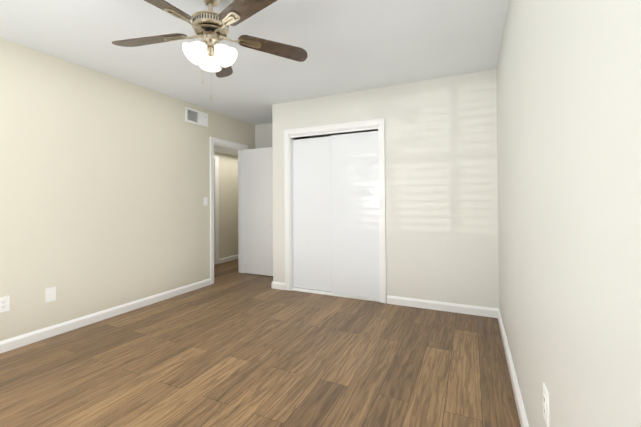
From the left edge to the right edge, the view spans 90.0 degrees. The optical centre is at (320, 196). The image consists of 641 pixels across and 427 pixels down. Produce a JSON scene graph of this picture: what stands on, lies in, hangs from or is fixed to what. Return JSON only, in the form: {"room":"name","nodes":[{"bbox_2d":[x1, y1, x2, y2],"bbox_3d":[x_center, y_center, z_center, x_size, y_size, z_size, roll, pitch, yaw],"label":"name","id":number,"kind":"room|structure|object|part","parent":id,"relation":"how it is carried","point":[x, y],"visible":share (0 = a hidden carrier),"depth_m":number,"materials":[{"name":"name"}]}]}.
{"room":"empty bedroom","nodes":[
{"label":"empty bedroom","id":0,"kind":"room"},
{"bbox_2d":[0,38,254,340],"bbox_3d":[-1.858,-0.007,3.948,0.120,2.440,7.490,-1,-1,25],"label":"wall","id":1,"kind":"structure","parent":0,"point":[104,185],"depth_m":3.09,"materials":[{"name":"beige paint"}]},
{"bbox_2d":[0,296,9,312],"bbox_3d":[-2.464,0.835,2.492,0.008,0.117,0.072,-1,-1,25],"label":"electrical outlet","id":2,"kind":"object","parent":1,"relation":"attached to","point":[5,304],"visible":1,"depth_m":2.50,"materials":[{"name":"white plastic"}]},
{"bbox_2d":[46,287,55,301],"bbox_3d":[-2.332,0.843,2.773,0.007,0.117,0.072,-1,-1,25],"label":"electrical outlet plate","id":3,"kind":"object","parent":1,"relation":"attached to","point":[51,294],"visible":1,"depth_m":2.77,"materials":[{"name":"white plastic"}]},
{"bbox_2d":[0,278,210,353],"bbox_3d":[-2.432,1.159,2.539,0.018,0.088,4.225,-1,-1,25],"label":"baseboard","id":4,"kind":"structure","parent":1,"relation":"attached to","point":[6,345],"depth_m":3.04,"materials":[{"name":"white wood"}]},
{"bbox_2d":[185,107,207,126],"bbox_3d":[-1.638,-1.062,4.269,0.026,0.185,0.390,-1,-1,25],"label":"air vent","id":5,"kind":"object","parent":1,"relation":"in","point":[194,116],"visible":1,"depth_m":4.27,"materials":[{"name":"grey metal"}]},
{"bbox_2d":[204,197,207,205],"bbox_3d":[-1.571,0.061,4.398,0.013,0.117,0.072,-1,-1,25],"label":"light switch","id":6,"kind":"object","parent":1,"relation":"attached to","point":[205,201],"visible":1,"depth_m":4.39,"materials":[{"name":"white plastic"}]},
{"bbox_2d":[210,137,247,283],"bbox_3d":[-1.419,0.190,4.867,0.158,2.059,0.828,-1,-1,25],"label":"door frame","id":7,"kind":"structure","parent":1,"relation":"attached to","point":[241,201],"depth_m":5.05,"materials":[{"name":"white wood"}]},
{"bbox_3d":[-1.350,0.189,4.835,0.006,2.059,0.828,-1,-1,25],"label":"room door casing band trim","id":8,"kind":"part","parent":7,"relation":"part of","materials":[{"name":"white wood"}]},
{"bbox_3d":[-1.483,0.191,4.898,0.016,2.059,0.828,-1,-1,25],"label":"hall door casing trim","id":9,"kind":"part","parent":7,"relation":"part of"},
{"bbox_2d":[243,147,272,275],"bbox_3d":[-0.903,0.223,4.977,0.711,1.964,0.171,-1,-1,25],"label":"door","id":10,"kind":"structure","parent":1,"relation":"in","point":[258,210],"depth_m":4.99,"materials":[{"name":"white painted wood"}]},
{"bbox_2d":[214,152,237,264],"bbox_3d":[-2.129,0.202,5.595,0.120,2.060,4.740,-1,-1,25],"label":"wall","id":11,"kind":"structure","parent":0,"point":[228,205],"depth_m":6.18,"materials":[{"name":"beige paint"}]},
{"bbox_2d":[214,155,218,264],"bbox_3d":[-2.084,0.231,5.529,0.016,2.000,0.920,-1,-1,25],"label":"door frame","id":12,"kind":"structure","parent":11,"relation":"attached to","point":[216,157],"depth_m":5.89,"materials":[{"name":"white wood"}]},
{"bbox_2d":[219,254,237,263],"bbox_3d":[-1.490,1.195,6.763,0.018,0.088,1.830,-1,-1,25],"label":"baseboard","id":13,"kind":"structure","parent":11,"relation":"attached to","point":[227,259],"depth_m":6.16,"materials":[{"name":"white wood"}]},
{"bbox_2d":[214,145,237,155],"bbox_3d":[-1.762,-1.073,5.431,0.950,0.480,4.740,-1,-1,25],"label":"ceiling","id":14,"kind":"structure","parent":0,"point":[224,150],"depth_m":5.72,"materials":[{"name":"paint"}]},
{"bbox_2d":[0,0,508,124],"bbox_3d":[-0.633,-1.302,2.290,3.777,0.100,5.520,-1,-1,25],"label":"ceiling","id":15,"kind":"structure","parent":0,"point":[352,45],"depth_m":2.61,"materials":[{"name":"paint"}]},
{"bbox_2d":[112,0,307,99],"bbox_3d":[-0.694,-0.924,1.914,1.245,0.663,1.193,-1,-1,25],"label":"fan","id":16,"kind":"object","parent":15,"relation":"hanging from","point":[210,27],"visible":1,"depth_m":1.94,"materials":[{"name":"dark wood"},{"name":"antique brass"},{"name":"frosted glass"}]},
{"bbox_2d":[0,259,520,426],"bbox_3d":[-0.625,1.249,3.358,4.727,0.100,7.490,-1,-1,25],"label":"floor","id":17,"kind":"structure","parent":0,"point":[231,346],"depth_m":2.23,"materials":[{"name":"brown wood"}]},
{"bbox_2d":[291,288,379,301],"bbox_3d":[0.168,1.187,3.934,1.164,0.024,0.092,-1,-1,25],"label":"track","id":18,"kind":"object","parent":17,"relation":"on","point":[331,294],"visible":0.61,"depth_m":3.90,"materials":[{"name":"white metal"}]},
{"bbox_2d":[295,136,309,139],"bbox_3d":[-0.373,-0.010,4.674,0.120,2.440,0.730,-1,-1,25],"label":"wall","id":19,"kind":"structure","parent":0,"point":[305,137],"depth_m":4.78,"materials":[{"name":"beige paint"}]},
{"bbox_2d":[255,123,377,148],"bbox_3d":[0.528,-0.016,4.719,3.537,2.440,0.120,-1,-1,25],"label":"wall","id":20,"kind":"structure","parent":0,"point":[263,135],"depth_m":5.33,"materials":[{"name":"beige paint"}]},
{"bbox_2d":[272,69,498,308],"bbox_3d":[0.578,-0.026,3.756,2.624,2.440,0.120,-1,-1,25],"label":"wall","id":21,"kind":"structure","parent":0,"point":[441,193],"depth_m":3.40,"materials":[{"name":"beige paint"}]},
{"bbox_2d":[271,281,284,289],"bbox_3d":[-0.553,1.163,4.205,0.205,0.088,0.018,-1,-1,25],"label":"baseboard","id":22,"kind":"structure","parent":21,"relation":"attached to","point":[279,285],"depth_m":4.19,"materials":[{"name":"white wood"}]},
{"bbox_2d":[292,136,331,291],"bbox_3d":[-0.086,0.211,4.081,0.600,1.926,0.024,-1,-1,25],"label":"sliding closet door","id":23,"kind":"structure","parent":21,"relation":"in","point":[312,258],"depth_m":4.08,"materials":[{"name":"white wood"}]},
{"bbox_2d":[290,126,377,137],"bbox_3d":[0.154,-0.789,3.954,1.164,0.029,0.083,-1,-1,25],"label":"rail","id":24,"kind":"object","parent":21,"relation":"attached to","point":[338,131],"visible":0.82,"depth_m":3.90,"materials":[{"name":"white"}]},
{"bbox_2d":[289,125,379,289],"bbox_3d":[0.163,0.189,3.950,1.200,2.020,0.124,-1,-1,25],"label":"door frame","id":25,"kind":"structure","parent":21,"relation":"attached to","point":[291,205],"depth_m":4.15,"materials":[{"name":"white wood"}]},
{"bbox_2d":[284,118,385,302],"bbox_3d":[0.130,0.159,3.879,1.318,2.079,0.006,-1,-1,25],"label":"trim band","id":26,"kind":"object","parent":21,"relation":"attached to","point":[383,152],"visible":1,"depth_m":3.68,"materials":[{"name":"white wood"}]},
{"bbox_2d":[331,131,379,298],"bbox_3d":[0.407,0.205,3.806,0.600,1.926,0.024,-1,-1,25],"label":"sliding closet door","id":27,"kind":"structure","parent":21,"relation":"in","point":[355,210],"depth_m":3.79,"materials":[{"name":"white wood"}]},
{"bbox_2d":[386,295,497,317],"bbox_3d":[1.243,1.142,3.358,1.107,0.088,0.018,-1,-1,25],"label":"baseboard","id":28,"kind":"structure","parent":21,"relation":"attached to","point":[451,307],"depth_m":3.33,"materials":[{"name":"white wood"}]},
{"bbox_2d":[496,0,640,426],"bbox_3d":[1.029,-0.052,1.497,0.120,2.440,5.520,-1,-1,25],"label":"wall","id":29,"kind":"structure","parent":0,"point":[568,76],"depth_m":0.82,"materials":[{"name":"beige paint"}]},
{"bbox_2d":[497,309,528,426],"bbox_3d":[0.794,1.122,1.130,0.018,0.088,4.430,-1,-1,25],"label":"baseboard","id":30,"kind":"structure","parent":29,"relation":"attached to","point":[520,406],"depth_m":1.97,"materials":[{"name":"white wood"}]},
{"bbox_2d":[543,383,548,426],"bbox_3d":[0.798,0.736,1.137,0.008,0.117,0.072,-1,-1,25],"label":"electrical outlet","id":31,"kind":"object","parent":29,"relation":"attached to","point":[546,404],"visible":1,"depth_m":1.12,"materials":[{"name":"white plastic"}]}
]}

